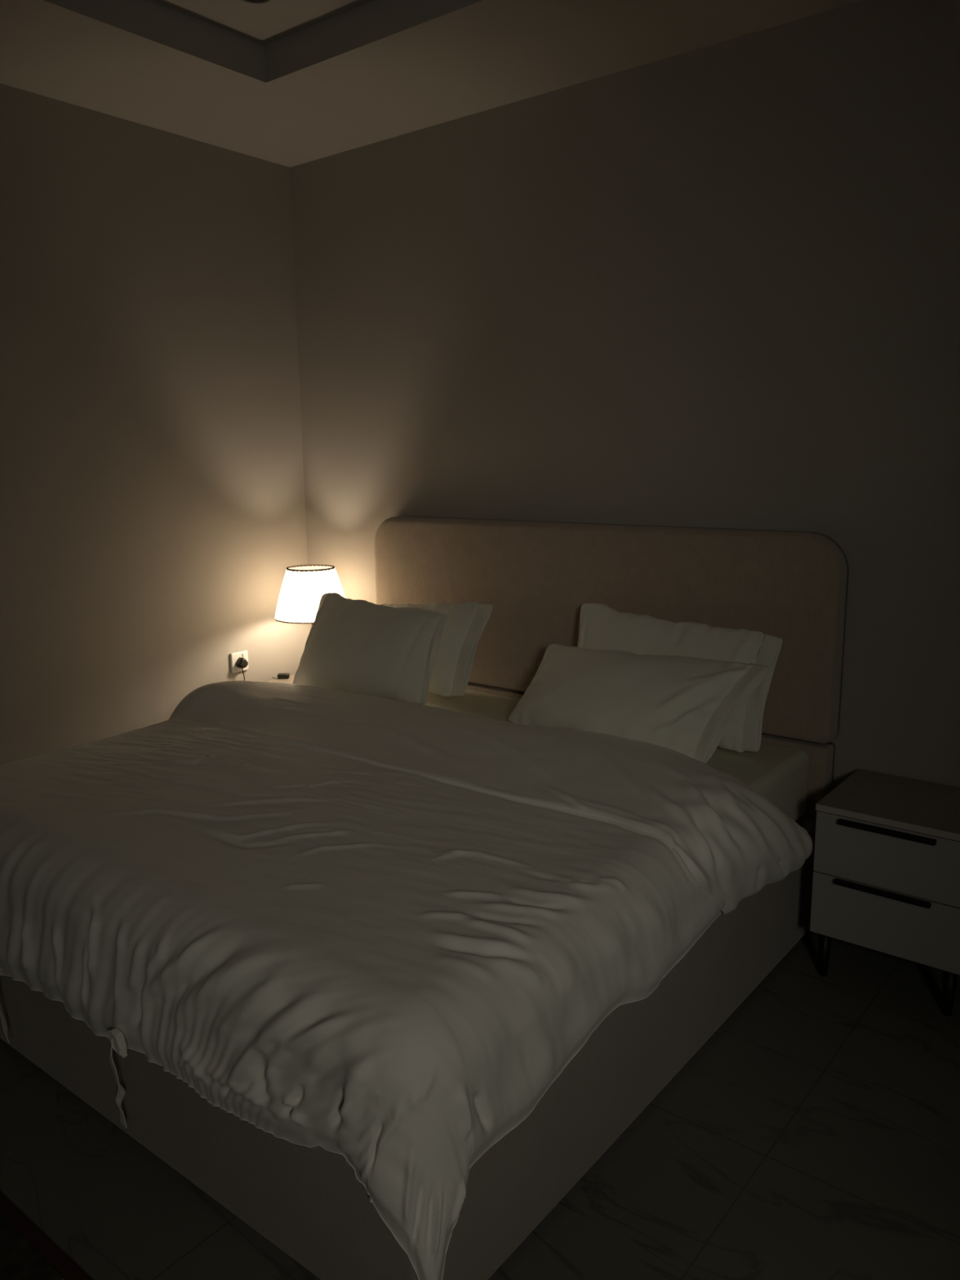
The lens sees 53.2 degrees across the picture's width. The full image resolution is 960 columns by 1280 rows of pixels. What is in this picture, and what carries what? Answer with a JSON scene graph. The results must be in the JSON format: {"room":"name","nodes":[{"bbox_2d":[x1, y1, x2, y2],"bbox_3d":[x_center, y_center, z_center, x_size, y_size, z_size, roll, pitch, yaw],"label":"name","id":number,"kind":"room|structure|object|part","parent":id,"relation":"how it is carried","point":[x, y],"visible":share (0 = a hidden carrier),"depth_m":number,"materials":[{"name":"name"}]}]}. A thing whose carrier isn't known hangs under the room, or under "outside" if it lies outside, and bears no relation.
{"room":"bedroom","nodes":[
{"label":"bedroom","id":0,"kind":"room"},
{"bbox_2d":[0,83,311,765],"bbox_3d":[-2.161,-0.382,2.858,0.120,2.768,4.200,8,14,38],"label":"wall","id":1,"kind":"structure","parent":0,"point":[153,519],"depth_m":3.73,"materials":[{"name":"grey paint"}]},
{"bbox_2d":[230,650,248,673],"bbox_3d":[-1.064,0.096,4.243,0.016,0.088,0.090,8,14,38],"label":"wall socket","id":2,"kind":"object","parent":1,"relation":"attached to","point":[234,656],"visible":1,"depth_m":4.22,"materials":[{"name":"white plastic"}]},
{"bbox_2d":[235,657,248,680],"bbox_3d":[-0.988,0.391,4.353,0.032,0.666,0.229,9,14,40],"label":"plug","id":3,"kind":"object","parent":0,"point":[242,663],"visible":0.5,"depth_m":4.22,"materials":[{"name":"black plastic"}]},
{"bbox_2d":[0,0,864,167],"bbox_3d":[0.044,-1.501,0.416,6.320,0.300,5.120,8,14,38],"label":"ceiling","id":4,"kind":"structure","parent":0,"point":[289,83],"depth_m":3.06,"materials":[{"name":"grey paint"}]},
{"bbox_2d":[242,0,270,4],"bbox_3d":[-0.673,-1.923,2.861,0.104,0.006,0.104,8,14,38],"label":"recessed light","id":5,"kind":"object","parent":4,"relation":"in","point":[255,2],"visible":1,"depth_m":2.90,"materials":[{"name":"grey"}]},
{"bbox_2d":[0,928,959,1279],"bbox_3d":[0.078,1.423,0.978,6.320,0.120,5.120,8,14,38],"label":"floor","id":6,"kind":"structure","parent":0,"point":[815,1134],"depth_m":2.08,"materials":[{"name":"grey tile"}]},
{"bbox_2d":[0,1192,90,1279],"bbox_3d":[-1.460,1.269,1.521,2.330,0.013,1.358,8,14,38],"label":"rug","id":7,"kind":"object","parent":6,"relation":"on","point":[26,1253],"visible":1,"depth_m":1.86,"materials":[{"name":"brown carpet"}]},
{"bbox_2d":[266,674,294,684],"bbox_3d":[-0.727,0.454,4.324,0.410,0.540,0.403,8,14,38],"label":"nightstand","id":8,"kind":"object","parent":6,"relation":"on","point":[290,680],"visible":0.02,"depth_m":4.32,"materials":[{"name":"grey paint"}]},
{"bbox_2d":[272,672,289,679],"bbox_3d":[-0.905,0.164,4.356,0.078,0.023,0.036,-2,11,-6],"label":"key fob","id":9,"kind":"object","parent":8,"relation":"on","point":[280,676],"visible":1,"depth_m":4.34,"materials":[{"name":"black plastic"}]},
{"bbox_2d":[274,564,346,638],"bbox_3d":[-0.734,-0.063,4.217,0.331,0.516,0.331,6,13,30],"label":"table lamp","id":10,"kind":"object","parent":8,"relation":"on","point":[303,588],"visible":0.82,"depth_m":4.07,"materials":[{"name":"white fabric"}]},
{"bbox_2d":[0,515,848,1279],"bbox_3d":[-0.259,0.349,2.889,1.987,1.277,2.016,8,14,38],"label":"bed","id":11,"kind":"object","parent":6,"relation":"on","point":[537,577],"visible":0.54,"depth_m":2.50,"materials":[{"name":"beige fabric"}]},
{"bbox_3d":[0.339,-0.102,3.568,1.975,0.660,0.090,8,14,38],"label":"headboard","id":12,"kind":"part","parent":11,"relation":"part of","materials":[{"name":"beige fabric"}]},
{"bbox_2d":[424,688,808,822],"bbox_3d":[-0.271,0.498,2.899,1.887,0.228,1.881,8,14,38],"label":"mattress","id":13,"kind":"object","parent":11,"relation":"on","point":[778,773],"visible":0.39,"depth_m":2.96,"materials":[{"name":"beige fabric"}]},
{"bbox_2d":[292,592,446,704],"bbox_3d":[-0.445,0.030,3.728,0.642,0.367,0.243,7,13,34],"label":"pillow","id":14,"kind":"object","parent":13,"relation":"on","point":[357,646],"visible":0.9,"depth_m":3.64,"materials":[{"name":"white fabric"}]},
{"bbox_2d":[0,680,812,1279],"bbox_3d":[-0.381,0.604,2.784,2.199,0.633,1.754,8,14,38],"label":"duvet","id":15,"kind":"object","parent":13,"relation":"on","point":[374,932],"visible":1,"depth_m":2.09,"materials":[{"name":"white fabric"}]},
{"bbox_2d":[381,601,493,697],"bbox_3d":[-0.233,0.017,3.797,0.632,0.363,0.164,8,14,38],"label":"pillow","id":16,"kind":"object","parent":13,"relation":"on","point":[465,623],"visible":0.55,"depth_m":3.66,"materials":[{"name":"white fabric"}]},
{"bbox_2d":[508,643,768,763],"bbox_3d":[0.469,0.186,3.077,0.850,0.286,0.251,8,14,38],"label":"pillow","id":17,"kind":"object","parent":13,"relation":"on","point":[686,705],"visible":0.88,"depth_m":2.97,"materials":[{"name":"white fabric"}]},
{"bbox_2d":[577,603,782,752],"bbox_3d":[0.602,0.111,3.148,0.746,0.396,0.151,8,14,38],"label":"pillow","id":18,"kind":"object","parent":13,"relation":"on","point":[602,627],"visible":0.49,"depth_m":3.06,"materials":[{"name":"white fabric"}]},
{"bbox_3d":[0.349,0.529,3.690,1.953,0.607,0.084,8,14,38],"label":"panel","id":19,"kind":"part","parent":11,"relation":"part of","materials":[{"name":"beige fabric"}]},
{"bbox_2d":[809,768,959,1016],"bbox_3d":[1.236,0.724,2.799,0.410,0.540,0.403,8,14,38],"label":"nightstand","id":20,"kind":"object","parent":6,"relation":"on","point":[886,867],"visible":1,"depth_m":2.66,"materials":[{"name":"grey paint"}]},
{"bbox_3d":[1.017,0.921,2.830,0.038,0.146,0.038,8,14,38],"label":"leg","id":21,"kind":"part","parent":20,"relation":"part of","materials":[{"name":"black metal"}]},
{"bbox_3d":[1.108,0.698,2.646,0.256,0.015,0.018,8,14,38],"label":"handle","id":22,"kind":"part","parent":20,"relation":"part of","materials":[{"name":"black metal"}]},
{"bbox_3d":[1.129,0.782,2.672,0.406,0.185,0.018,8,14,38],"label":"drawer","id":23,"kind":"part","parent":20,"relation":"part of","materials":[{"name":"grey paint"}]},
{"bbox_3d":[1.127,0.598,2.636,0.406,0.181,0.018,8,14,38],"label":"drawer","id":24,"kind":"part","parent":20,"relation":"part of","materials":[{"name":"grey paint"}]},
{"bbox_3d":[1.106,0.523,2.612,0.256,0.015,0.018,8,14,38],"label":"handle","id":25,"kind":"part","parent":20,"relation":"part of","materials":[{"name":"black metal"}]},
{"bbox_3d":[1.284,0.958,2.623,0.038,0.146,0.038,8,14,38],"label":"leg","id":26,"kind":"part","parent":20,"relation":"part of","materials":[{"name":"black metal"}]},
{"bbox_2d":[289,0,959,789],"bbox_3d":[0.990,-0.467,3.111,4.740,2.768,0.120,8,14,38],"label":"wall","id":27,"kind":"structure","parent":0,"point":[717,285],"depth_m":3.13,"materials":[{"name":"grey paint"}]}
]}

